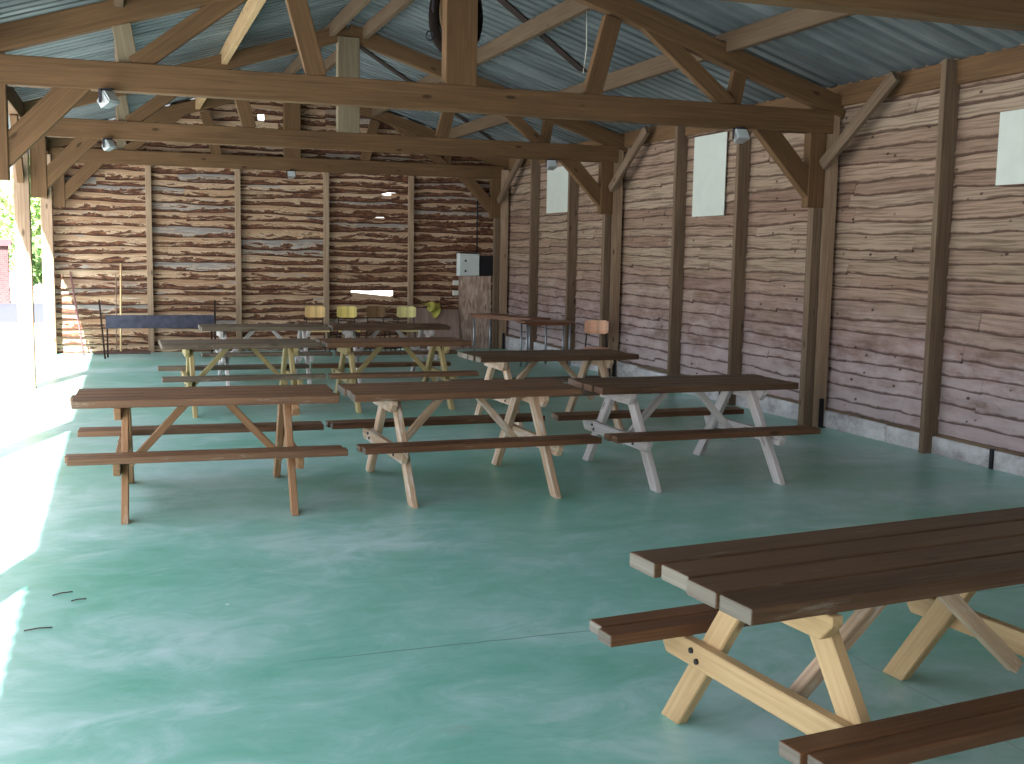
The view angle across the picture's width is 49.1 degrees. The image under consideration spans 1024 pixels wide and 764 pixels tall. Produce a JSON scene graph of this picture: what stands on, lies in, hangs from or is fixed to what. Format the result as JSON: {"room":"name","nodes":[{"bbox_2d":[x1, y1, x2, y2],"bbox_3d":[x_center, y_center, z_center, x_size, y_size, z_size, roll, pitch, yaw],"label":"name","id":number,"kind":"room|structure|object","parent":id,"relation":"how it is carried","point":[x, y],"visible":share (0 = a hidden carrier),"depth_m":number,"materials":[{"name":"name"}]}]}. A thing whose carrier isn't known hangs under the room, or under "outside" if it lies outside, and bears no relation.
{"room":"picnic shelter","nodes":[
{"label":"picnic shelter","id":0,"kind":"room"},
{"bbox_2d":[0,303,43,322],"bbox_3d":[-11.282,-2.014,32.175,80.000,0.029,9.000,-1,7,-19],"label":"road","id":1,"kind":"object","parent":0,"point":[8,311],"depth_m":30.57,"materials":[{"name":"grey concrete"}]},
{"bbox_2d":[0,261,392,413],"bbox_3d":[-11.581,-1.954,33.037,160.000,0.300,190.000,-1,7,-19],"label":"ground","id":2,"kind":"structure","parent":0,"point":[9,348],"depth_m":21.09,"materials":[{"name":"white concrete"}]},
{"bbox_2d":[0,239,11,302],"bbox_3d":[-21.616,-3.407,33.915,11.900,2.030,0.560,-1,7,-19],"label":"wall","id":3,"kind":"structure","parent":2,"relation":"on","point":[4,244],"depth_m":35.67,"materials":[{"name":"red brick"}]},
{"bbox_2d":[0,180,15,273],"bbox_3d":[-20.654,-5.714,42.190,4.503,4.803,4.988,-1,7,-19],"label":"leafy tree","id":4,"kind":"object","parent":2,"relation":"on","point":[3,197],"visible":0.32,"depth_m":41.67,"materials":[{"name":"green plant"}]},
{"bbox_2d":[0,162,40,243],"bbox_3d":[-15.636,-5.701,39.313,4.560,5.598,4.205,-1,7,-19],"label":"leafy tree","id":5,"kind":"object","parent":2,"relation":"on","point":[35,202],"visible":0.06,"depth_m":38.25,"materials":[{"name":"green plant"}]},
{"bbox_2d":[9,114,36,388],"bbox_3d":[-5.864,-1.461,13.389,0.180,3.466,0.984,-1,7,-19],"label":"post","id":6,"kind":"object","parent":2,"relation":"on","point":[21,168],"visible":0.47,"depth_m":13.70,"materials":[{"name":"wood"}]},
{"bbox_2d":[15,235,42,285],"bbox_3d":[-14.858,-3.619,35.859,1.982,2.262,2.105,-1,7,-19],"label":"leafy shrub","id":7,"kind":"object","parent":2,"relation":"on","point":[36,241],"visible":0.25,"depth_m":35.23,"materials":[{"name":"green plant"}]},
{"bbox_2d":[40,154,56,354],"bbox_3d":[-7.530,-2.044,18.121,0.180,3.466,0.984,-1,7,-19],"label":"post","id":8,"kind":"object","parent":2,"relation":"on","point":[46,204],"visible":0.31,"depth_m":18.45,"materials":[{"name":"wood"}]},
{"bbox_2d":[49,100,493,352],"bbox_3d":[-3.912,-2.962,19.927,8.088,4.909,0.091,-1,7,-19],"label":"wall","id":9,"kind":"structure","parent":0,"point":[101,227],"depth_m":19.74,"materials":[{"name":"brown wood"}]},
{"bbox_2d":[452,280,458,284],"bbox_3d":[-1.056,-1.857,20.969,0.100,0.090,0.080,-1,7,-19],"label":"wall socket","id":10,"kind":"object","parent":9,"relation":"attached to","point":[455,282],"visible":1,"depth_m":20.93,"materials":[{"name":"white plastic"}]},
{"bbox_2d":[456,252,480,275],"bbox_3d":[-0.819,-2.204,20.935,0.420,0.435,0.220,-1,7,-19],"label":"electrical box","id":11,"kind":"object","parent":9,"relation":"attached to","point":[467,263],"visible":1,"depth_m":20.85,"materials":[{"name":"metal"}]},
{"bbox_2d":[476,182,478,251],"bbox_3d":[-0.650,-3.080,20.978,0.026,1.300,0.026,1,7,3],"label":"conduit pipe","id":12,"kind":"object","parent":9,"relation":"attached to","point":[477,182],"visible":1,"depth_m":21.00,"materials":[{"name":"black metal"}]},
{"bbox_2d":[479,256,492,275],"bbox_3d":[-0.506,-2.187,21.077,0.260,0.370,0.175,-1,7,-19],"label":"meter box","id":13,"kind":"object","parent":9,"relation":"attached to","point":[485,262],"visible":0.95,"depth_m":21.00,"materials":[{"name":"black plastic"}]},
{"bbox_2d":[0,348,1023,763],"bbox_3d":[0.144,0.960,8.601,8.300,0.400,25.200,-1,7,-19],"label":"floor","id":14,"kind":"structure","parent":0,"point":[219,624],"depth_m":5.80,"materials":[{"name":"green paint"}]},
{"bbox_2d":[24,627,52,630],"bbox_3d":[-2.158,1.123,5.102,0.121,0.007,0.016,-2,7,-26],"label":"twig","id":15,"kind":"object","parent":14,"relation":"on","point":[38,627],"visible":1,"depth_m":5.11,"materials":[{"name":"brown wood"}]},
{"bbox_2d":[69,271,84,354],"bbox_3d":[-7.256,-1.151,18.687,0.443,1.378,0.028,7,9,43],"label":"handle","id":16,"kind":"object","parent":14,"relation":"on","point":[69,271],"visible":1,"depth_m":18.68,"materials":[{"name":"brown wood"}]},
{"bbox_2d":[112,274,116,350],"bbox_3d":[-6.701,-1.168,18.912,0.071,1.286,0.308,-1,7,-19],"label":"rod","id":17,"kind":"object","parent":14,"relation":"on","point":[112,274],"visible":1,"depth_m":18.91,"materials":[{"name":"brown wood"}]},
{"bbox_2d":[93,351,150,354],"bbox_3d":[-6.601,-0.498,18.961,0.920,0.045,0.120,-1,7,-19],"label":"plank","id":18,"kind":"object","parent":14,"relation":"on","point":[94,352],"visible":1,"depth_m":18.91,"materials":[{"name":"brown wood"}]},
{"bbox_2d":[120,264,121,350],"bbox_3d":[-6.617,-1.262,18.941,0.030,1.471,0.321,-1,7,-13],"label":"pole","id":19,"kind":"object","parent":18,"relation":"on","point":[120,264],"visible":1,"depth_m":18.94,"materials":[{"name":"beige wood"}]},
{"bbox_2d":[145,165,154,352],"bbox_3d":[-6.193,-2.087,19.143,0.096,3.180,0.080,-1,7,-19],"label":"stud","id":20,"kind":"object","parent":14,"relation":"on","point":[148,199],"visible":0.82,"depth_m":19.09,"materials":[{"name":"brown wood"}]},
{"bbox_2d":[98,300,215,358],"bbox_3d":[-5.793,-0.873,18.337,1.818,0.952,0.315,-1,7,-19],"label":"trough","id":21,"kind":"object","parent":14,"relation":"on","point":[112,321],"visible":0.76,"depth_m":18.18,"materials":[{"name":"blue metal"}]},
{"bbox_2d":[64,384,347,524],"bbox_3d":[-2.125,0.438,7.807,1.767,0.742,1.390,-1,7,-17],"label":"picnic table","id":22,"kind":"object","parent":14,"relation":"on","point":[288,398],"visible":1,"depth_m":7.55,"materials":[{"name":"wood"}]},
{"bbox_2d":[234,169,241,351],"bbox_3d":[-4.796,-2.119,19.631,0.096,3.180,0.080,-1,7,-19],"label":"stud","id":23,"kind":"object","parent":14,"relation":"on","point":[237,177],"visible":0.86,"depth_m":19.58,"materials":[{"name":"brown wood"}]},
{"bbox_2d":[157,338,325,417],"bbox_3d":[-3.021,-0.081,12.428,1.699,0.742,1.390,-1,7,-20],"label":"picnic table","id":24,"kind":"object","parent":14,"relation":"on","point":[290,346],"visible":0.91,"depth_m":12.21,"materials":[{"name":"wood"}]},
{"bbox_2d":[196,323,332,385],"bbox_3d":[-3.411,-0.406,15.346,1.713,0.742,1.390,-1,7,-19],"label":"picnic table","id":25,"kind":"object","parent":14,"relation":"on","point":[304,330],"visible":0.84,"depth_m":15.04,"materials":[{"name":"wood"}]},
{"bbox_2d":[303,306,329,350],"bbox_3d":[-3.349,-0.873,19.211,0.402,0.836,0.432,-2,7,-21],"label":"chair","id":26,"kind":"object","parent":14,"relation":"on","point":[310,311],"visible":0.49,"depth_m":19.32,"materials":[{"name":"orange wood"}]},
{"bbox_2d":[323,172,329,349],"bbox_3d":[-3.337,-2.153,20.140,0.096,3.180,0.080,-1,7,-19],"label":"stud","id":27,"kind":"object","parent":14,"relation":"on","point":[325,174],"visible":0.8,"depth_m":20.08,"materials":[{"name":"brown wood"}]},
{"bbox_2d":[335,306,360,355],"bbox_3d":[-2.832,-0.879,19.339,0.402,0.836,0.432,-1,7,-16],"label":"chair","id":28,"kind":"object","parent":14,"relation":"on","point":[342,311],"visible":0.57,"depth_m":19.46,"materials":[{"name":"yellow wood"}]},
{"bbox_2d":[364,306,391,350],"bbox_3d":[-2.346,-0.902,19.614,0.402,0.836,0.432,-2,7,-21],"label":"chair","id":29,"kind":"object","parent":14,"relation":"on","point":[371,311],"visible":0.61,"depth_m":19.73,"materials":[{"name":"brown wood"}]},
{"bbox_2d":[320,323,457,382],"bbox_3d":[-1.761,-0.438,15.869,1.710,0.742,1.390,-1,7,-19],"label":"picnic table","id":30,"kind":"object","parent":14,"relation":"on","point":[428,329],"visible":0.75,"depth_m":15.59,"materials":[{"name":"wood"}]},
{"bbox_2d":[311,337,478,412],"bbox_3d":[-1.386,-0.119,12.999,1.711,0.742,1.390,-1,7,-20],"label":"picnic table","id":31,"kind":"object","parent":14,"relation":"on","point":[442,345],"visible":0.93,"depth_m":12.82,"materials":[{"name":"wood"}]},
{"bbox_2d":[395,306,421,350],"bbox_3d":[-1.822,-0.903,19.691,0.402,0.836,0.432,-1,7,-19],"label":"chair","id":32,"kind":"object","parent":14,"relation":"on","point":[402,311],"visible":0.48,"depth_m":19.80,"materials":[{"name":"yellow wood"}]},
{"bbox_2d":[407,176,413,348],"bbox_3d":[-1.870,-2.187,20.653,0.096,3.180,0.080,-1,7,-19],"label":"stud","id":33,"kind":"object","parent":14,"relation":"on","point":[410,278],"visible":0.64,"depth_m":20.58,"materials":[{"name":"brown wood"}]},
{"bbox_2d":[411,308,459,349],"bbox_3d":[-1.426,-0.991,20.826,0.920,0.780,0.175,-1,7,-19],"label":"leaning board","id":34,"kind":"object","parent":14,"relation":"on","point":[449,317],"visible":0.43,"depth_m":20.88,"materials":[{"name":"brown wood"}]},
{"bbox_2d":[421,301,440,318],"bbox_3d":[-1.487,-1.325,20.700,0.373,0.328,0.119,-2,7,-26],"label":"cloth","id":35,"kind":"object","parent":34,"relation":"hanging from","point":[434,308],"visible":1,"depth_m":20.71,"materials":[{"name":"yellow fabric"}]},
{"bbox_2d":[326,378,601,508],"bbox_3d":[-0.399,0.399,8.404,1.771,0.742,1.390,-1,7,-21],"label":"picnic table","id":36,"kind":"object","parent":14,"relation":"on","point":[388,396],"visible":1,"depth_m":8.19,"materials":[{"name":"wood"}]},
{"bbox_2d":[458,276,490,348],"bbox_3d":[-0.709,-1.313,21.148,0.634,1.370,0.020,-1,7,-19],"label":"panel","id":37,"kind":"object","parent":14,"relation":"on","point":[474,296],"visible":0.79,"depth_m":21.13,"materials":[{"name":"brown wood"}]},
{"bbox_2d":[491,159,522,348],"bbox_3d":[-0.069,-2.349,20.650,0.275,3.560,1.216,-1,7,-19],"label":"wall post","id":38,"kind":"object","parent":14,"relation":"on","point":[500,225],"visible":0.91,"depth_m":21.05,"materials":[{"name":"brown wood"}]},
{"bbox_2d":[470,313,550,363],"bbox_3d":[-0.048,-0.727,18.665,0.460,0.760,1.515,-5,9,-42],"label":"school desk","id":39,"kind":"object","parent":14,"relation":"on","point":[489,316],"visible":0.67,"depth_m":18.56,"materials":[{"name":"brown wood"}]},
{"bbox_2d":[528,159,539,349],"bbox_3d":[0.384,-2.235,19.658,0.160,3.554,0.064,-1,7,-19],"label":"stud","id":40,"kind":"object","parent":14,"relation":"on","point":[535,169],"visible":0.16,"depth_m":19.61,"materials":[{"name":"brown wood"}]},
{"bbox_2d":[447,349,638,429],"bbox_3d":[0.356,0.071,11.501,1.762,0.742,1.390,-2,7,-21],"label":"picnic table","id":41,"kind":"object","parent":14,"relation":"on","point":[603,358],"visible":0.55,"depth_m":11.38,"materials":[{"name":"wood"}]},
{"bbox_2d":[517,320,574,366],"bbox_3d":[0.524,-0.596,17.636,0.821,0.740,0.400,-1,7,-16],"label":"school desk","id":42,"kind":"object","parent":14,"relation":"on","point":[527,322],"visible":0.84,"depth_m":17.50,"materials":[{"name":"brown wood"}]},
{"bbox_2d":[564,143,578,364],"bbox_3d":[0.961,-2.040,18.017,0.160,3.540,0.064,-1,7,-19],"label":"stud","id":43,"kind":"object","parent":14,"relation":"on","point":[573,188],"visible":0.7,"depth_m":18.00,"materials":[{"name":"brown wood"}]},
{"bbox_2d":[583,320,610,376],"bbox_3d":[1.209,-0.456,16.021,0.402,0.836,0.432,1,7,1],"label":"chair","id":44,"kind":"object","parent":14,"relation":"on","point":[591,326],"visible":0.56,"depth_m":16.15,"materials":[{"name":"brown wood"}]},
{"bbox_2d":[598,126,649,375],"bbox_3d":[1.597,-1.786,15.916,0.275,3.520,1.216,-1,7,-19],"label":"wall post","id":45,"kind":"object","parent":14,"relation":"on","point":[611,224],"visible":0.82,"depth_m":16.30,"materials":[{"name":"brown wood"}]},
{"bbox_2d":[23,24,627,214],"bbox_3d":[-2.178,-3.523,14.862,8.216,2.369,0.150,-1,7,-19],"label":"roof truss","id":46,"kind":"object","parent":45,"relation":"on","point":[86,133],"visible":0.61,"depth_m":14.72,"materials":[{"name":"brown wood"}]},
{"bbox_2d":[102,138,115,150],"bbox_3d":[-4.980,-2.930,13.823,0.144,0.156,0.156,4,7,20],"label":"floodlight","id":47,"kind":"object","parent":46,"relation":"attached to","point":[108,144],"visible":1,"depth_m":13.79,"materials":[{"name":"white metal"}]},
{"bbox_2d":[545,159,556,169],"bbox_3d":[0.553,-3.058,15.750,0.156,0.156,0.144,-1,7,-19],"label":"floodlight","id":48,"kind":"object","parent":46,"relation":"attached to","point":[551,164],"visible":1,"depth_m":15.71,"materials":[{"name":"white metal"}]},
{"bbox_2d":[667,126,687,375],"bbox_3d":[2.159,-1.635,14.615,0.160,3.511,0.064,-1,7,-19],"label":"stud","id":49,"kind":"object","parent":14,"relation":"on","point":[681,141],"visible":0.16,"depth_m":14.58,"materials":[{"name":"brown wood"}]},
{"bbox_2d":[552,374,820,492],"bbox_3d":[1.358,0.357,9.028,1.769,0.742,1.390,-1,7,-20],"label":"picnic table","id":50,"kind":"object","parent":14,"relation":"on","point":[754,387],"visible":0.98,"depth_m":8.82,"materials":[{"name":"wood"}]},
{"bbox_2d":[727,130,751,404],"bbox_3d":[2.670,-1.463,13.162,0.160,3.499,0.064,-1,7,-19],"label":"stud","id":51,"kind":"object","parent":14,"relation":"on","point":[743,155],"visible":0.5,"depth_m":13.13,"materials":[{"name":"brown wood"}]},
{"bbox_2d":[589,507,1023,763],"bbox_3d":[1.413,0.955,3.921,1.936,0.742,1.311,-2,7,-25],"label":"picnic table","id":52,"kind":"object","parent":14,"relation":"on","point":[802,581],"visible":1,"depth_m":3.68,"materials":[{"name":"brown wood"}]},
{"bbox_2d":[798,71,899,427],"bbox_3d":[3.306,-1.209,11.060,0.275,3.478,1.216,-1,7,-19],"label":"wall post","id":53,"kind":"object","parent":14,"relation":"on","point":[820,221],"visible":0.8,"depth_m":11.46,"materials":[{"name":"brown wood"}]},
{"bbox_2d":[0,0,845,207],"bbox_3d":[-0.470,-2.866,10.016,8.216,2.369,0.150,-1,7,-19],"label":"roof truss","id":54,"kind":"object","parent":53,"relation":"on","point":[69,81],"visible":0.98,"depth_m":9.89,"materials":[{"name":"brown wood"}]},
{"bbox_2d":[97,88,119,108],"bbox_3d":[-3.238,-2.271,8.967,0.144,0.156,0.156,4,7,20],"label":"floodlight","id":55,"kind":"object","parent":54,"relation":"attached to","point":[107,99],"visible":1,"depth_m":8.93,"materials":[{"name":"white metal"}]},
{"bbox_2d":[425,0,487,52],"bbox_3d":[-0.513,-3.371,10.136,0.588,0.858,0.183,-1,7,-19],"label":"horse collar","id":56,"kind":"object","parent":54,"relation":"hanging from","point":[435,6],"visible":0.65,"depth_m":10.03,"materials":[{"name":"black leather"}]},
{"bbox_2d":[732,126,749,143],"bbox_3d":[2.223,-2.400,10.891,0.156,0.156,0.144,-1,7,-19],"label":"floodlight","id":57,"kind":"object","parent":54,"relation":"attached to","point":[740,135],"visible":1,"depth_m":10.86,"materials":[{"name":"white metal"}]},
{"bbox_2d":[918,59,959,453],"bbox_3d":[3.798,-1.081,9.956,0.160,3.472,0.064,-1,7,-19],"label":"stud","id":58,"kind":"object","parent":14,"relation":"on","point":[949,90],"visible":1,"depth_m":9.92,"materials":[{"name":"brown wood"}]},
{"bbox_2d":[0,0,1023,143],"bbox_3d":[-0.008,-3.305,8.254,8.830,1.483,25.435,-1,7,-19],"label":"ceiling","id":59,"kind":"structure","parent":0,"point":[854,48],"depth_m":12.29,"materials":[{"name":"grey metal"}]},
{"bbox_2d":[360,46,494,139],"bbox_3d":[-1.289,-4.550,17.877,0.130,0.998,4.217,4,7,27],"label":"brace","id":60,"kind":"object","parent":59,"relation":"attached to","point":[363,49],"visible":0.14,"depth_m":16.91,"materials":[{"name":"wood"}]},
{"bbox_2d":[497,0,586,71],"bbox_3d":[0.182,-4.022,12.563,0.130,0.697,2.742,5,8,31],"label":"brace","id":61,"kind":"object","parent":59,"relation":"attached to","point":[505,3],"visible":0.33,"depth_m":12.96,"materials":[{"name":"wood"}]},
{"bbox_2d":[827,75,886,105],"bbox_3d":[3.427,-2.860,11.099,0.060,0.215,0.943,-1,7,-19],"label":"wall plate","id":62,"kind":"object","parent":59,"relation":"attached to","point":[861,91],"depth_m":11.06,"materials":[{"name":"brown wood"}]},
{"bbox_2d":[886,63,941,98],"bbox_3d":[3.711,-2.759,10.292,0.060,0.218,0.743,-1,7,-19],"label":"wall plate","id":63,"kind":"object","parent":59,"relation":"attached to","point":[927,78],"depth_m":10.22,"materials":[{"name":"brown wood"}]},
{"bbox_2d":[956,45,1023,84],"bbox_3d":[4.027,-2.648,9.394,0.060,0.218,0.778,-1,7,-19],"label":"wall plate","id":64,"kind":"object","parent":59,"relation":"attached to","point":[1001,63],"depth_m":9.37,"materials":[{"name":"brown wood"}]},
{"bbox_2d":[507,44,1023,452],"bbox_3d":[3.964,-1.143,9.750,0.071,3.355,24.712,-1,7,-19],"label":"wall","id":65,"kind":"structure","parent":0,"point":[886,178],"depth_m":11.22,"materials":[{"name":"brown wood"}]},
{"bbox_2d":[546,166,567,212],"bbox_3d":[0.755,-3.204,18.682,0.012,0.750,0.950,-1,7,-19],"label":"board","id":66,"kind":"object","parent":65,"relation":"attached to","point":[557,179],"visible":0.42,"depth_m":18.66,"materials":[{"name":"white"}]},
{"bbox_2d":[620,129,641,147],"bbox_3d":[1.717,-3.458,15.956,0.060,0.213,0.695,-1,7,-19],"label":"wall plate","id":67,"kind":"object","parent":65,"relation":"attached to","point":[629,137],"depth_m":15.95,"materials":[{"name":"brown wood"}]},
{"bbox_2d":[643,125,674,144],"bbox_3d":[2.009,-3.355,15.125,0.060,0.217,0.925,-1,7,-19],"label":"wall plate","id":68,"kind":"object","parent":65,"relation":"attached to","point":[658,133],"depth_m":15.07,"materials":[{"name":"brown wood"}]},
{"bbox_2d":[685,127,721,135],"bbox_3d":[2.411,-3.164,13.987,0.060,0.114,0.925,-1,7,-19],"label":"wall plate","id":69,"kind":"object","parent":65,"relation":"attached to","point":[689,131],"depth_m":14.13,"materials":[{"name":"brown wood"}]},
{"bbox_2d":[692,132,727,216],"bbox_3d":[2.445,-2.560,13.886,0.012,0.995,0.800,-1,7,-19],"label":"board","id":70,"kind":"object","parent":65,"relation":"attached to","point":[710,151],"visible":1,"depth_m":13.86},
{"bbox_2d":[505,336,1023,476],"bbox_3d":[3.922,0.652,9.946,0.129,0.292,24.688,-1,7,-19],"label":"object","id":71,"kind":"structure","parent":65,"relation":"attached to","point":[1004,462],"depth_m":10.99,"materials":[{"name":"grey concrete"}]},
{"bbox_2d":[507,334,1023,456],"bbox_3d":[3.924,0.504,9.928,0.070,0.030,24.700,-1,7,-19],"label":"trim","id":72,"kind":"structure","parent":65,"relation":"attached to","point":[986,446],"depth_m":10.74,"materials":[{"name":"brown wood"}]},
{"bbox_2d":[754,97,810,108],"bbox_3d":[2.992,-3.034,12.333,0.060,0.171,1.122,-1,7,-19],"label":"wall plate","id":73,"kind":"object","parent":65,"relation":"attached to","point":[783,102],"depth_m":12.26,"materials":[{"name":"brown wood"}]},
{"bbox_2d":[988,448,993,468],"bbox_3d":[4.027,0.651,9.417,0.020,0.180,0.040,-1,7,-19],"label":"strap","id":74,"kind":"object","parent":65,"relation":"attached to","point":[991,452],"visible":1,"depth_m":9.41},
{"bbox_2d":[995,109,1023,184],"bbox_3d":[4.179,-1.896,8.965,0.012,0.600,0.780,-1,7,-19],"label":"board","id":75,"kind":"object","parent":65,"relation":"attached to","point":[1010,155],"visible":1,"depth_m":9.19,"materials":[{"name":"white"}]},
{"bbox_3d":[-2.427,-0.259,3.626,0.180,3.466,0.984,-1,7,-19],"label":"post","id":76,"kind":"object","parent":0,"visible":0},
{"bbox_2d":[7,86,23,118],"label":"wall plate","id":77,"kind":"object","parent":76,"relation":"on","point":[15,104],"depth_m":12.38,"materials":[{"name":"brown wood"}]},
{"bbox_2d":[722,0,1023,30],"bbox_3d":[1.159,-2.296,5.387,8.216,2.369,0.150,-1,7,-19],"label":"roof truss","id":78,"kind":"object","parent":77,"relation":"on","point":[998,14],"visible":1,"depth_m":5.74,"materials":[{"name":"brown wood"}]},
{"bbox_2d":[114,0,123,120],"bbox_3d":[-2.521,-2.880,7.179,0.075,0.190,24.780,-1,7,-19],"label":"purlin","id":79,"kind":"object","parent":78,"relation":"on","point":[117,3],"visible":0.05,"depth_m":8.96,"materials":[{"name":"brown wood"}]},
{"bbox_2d":[195,0,265,108],"bbox_3d":[-1.305,-3.308,7.554,0.075,0.190,24.780,-1,7,-19],"label":"purlin","id":80,"kind":"object","parent":78,"relation":"on","point":[251,9],"visible":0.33,"depth_m":12.28,"materials":[{"name":"brown wood"}]},
{"bbox_2d":[282,0,371,73],"bbox_3d":[-0.004,-3.777,7.954,0.070,0.170,24.780,-1,7,-19],"label":"purlin","id":81,"kind":"object","parent":78,"relation":"on","point":[353,7],"visible":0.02,"depth_m":13.88,"materials":[{"name":"brown wood"}]},
{"bbox_2d":[323,0,414,72],"bbox_3d":[0.411,-3.786,8.099,0.070,0.170,24.780,-1,7,-19],"label":"purlin","id":82,"kind":"object","parent":78,"relation":"on","point":[393,8],"visible":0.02,"depth_m":13.85,"materials":[{"name":"brown wood"}]},
{"bbox_2d":[372,0,592,116],"bbox_3d":[1.555,-3.422,8.547,0.075,0.190,24.780,-1,7,-19],"label":"purlin","id":83,"kind":"object","parent":78,"relation":"on","point":[567,10],"visible":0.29,"depth_m":12.43,"materials":[{"name":"brown wood"}]},
{"bbox_2d":[583,11,586,72],"bbox_3d":[0.716,-3.321,10.943,0.038,0.601,0.008,-1,7,-19],"label":"hanging wire","id":84,"kind":"object","parent":83,"relation":"hanging from","point":[586,11],"visible":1,"depth_m":10.94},
{"bbox_2d":[448,8,855,137],"bbox_3d":[2.738,-3.055,9.008,0.075,0.190,24.780,-1,7,-19],"label":"purlin","id":85,"kind":"object","parent":78,"relation":"on","point":[796,20],"visible":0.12,"depth_m":10.73,"materials":[{"name":"brown wood"}]},
{"bbox_2d":[46,137,48,153],"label":"wall plate","id":86,"kind":"object","parent":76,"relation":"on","point":[47,145],"depth_m":18.00,"materials":[{"name":"brown wood"}]},
{"bbox_2d":[47,98,510,218],"bbox_3d":[-3.849,-4.148,19.608,8.216,2.369,0.150,-1,7,-19],"label":"roof truss","id":87,"kind":"object","parent":86,"relation":"on","point":[93,159],"visible":0.69,"depth_m":19.50,"materials":[{"name":"brown wood"}]},
{"bbox_2d":[286,170,295,178],"bbox_3d":[-3.853,-3.618,19.531,0.156,0.156,0.144,-1,7,-19],"label":"floodlight","id":88,"kind":"object","parent":87,"relation":"attached to","point":[291,174],"visible":1,"depth_m":19.50,"materials":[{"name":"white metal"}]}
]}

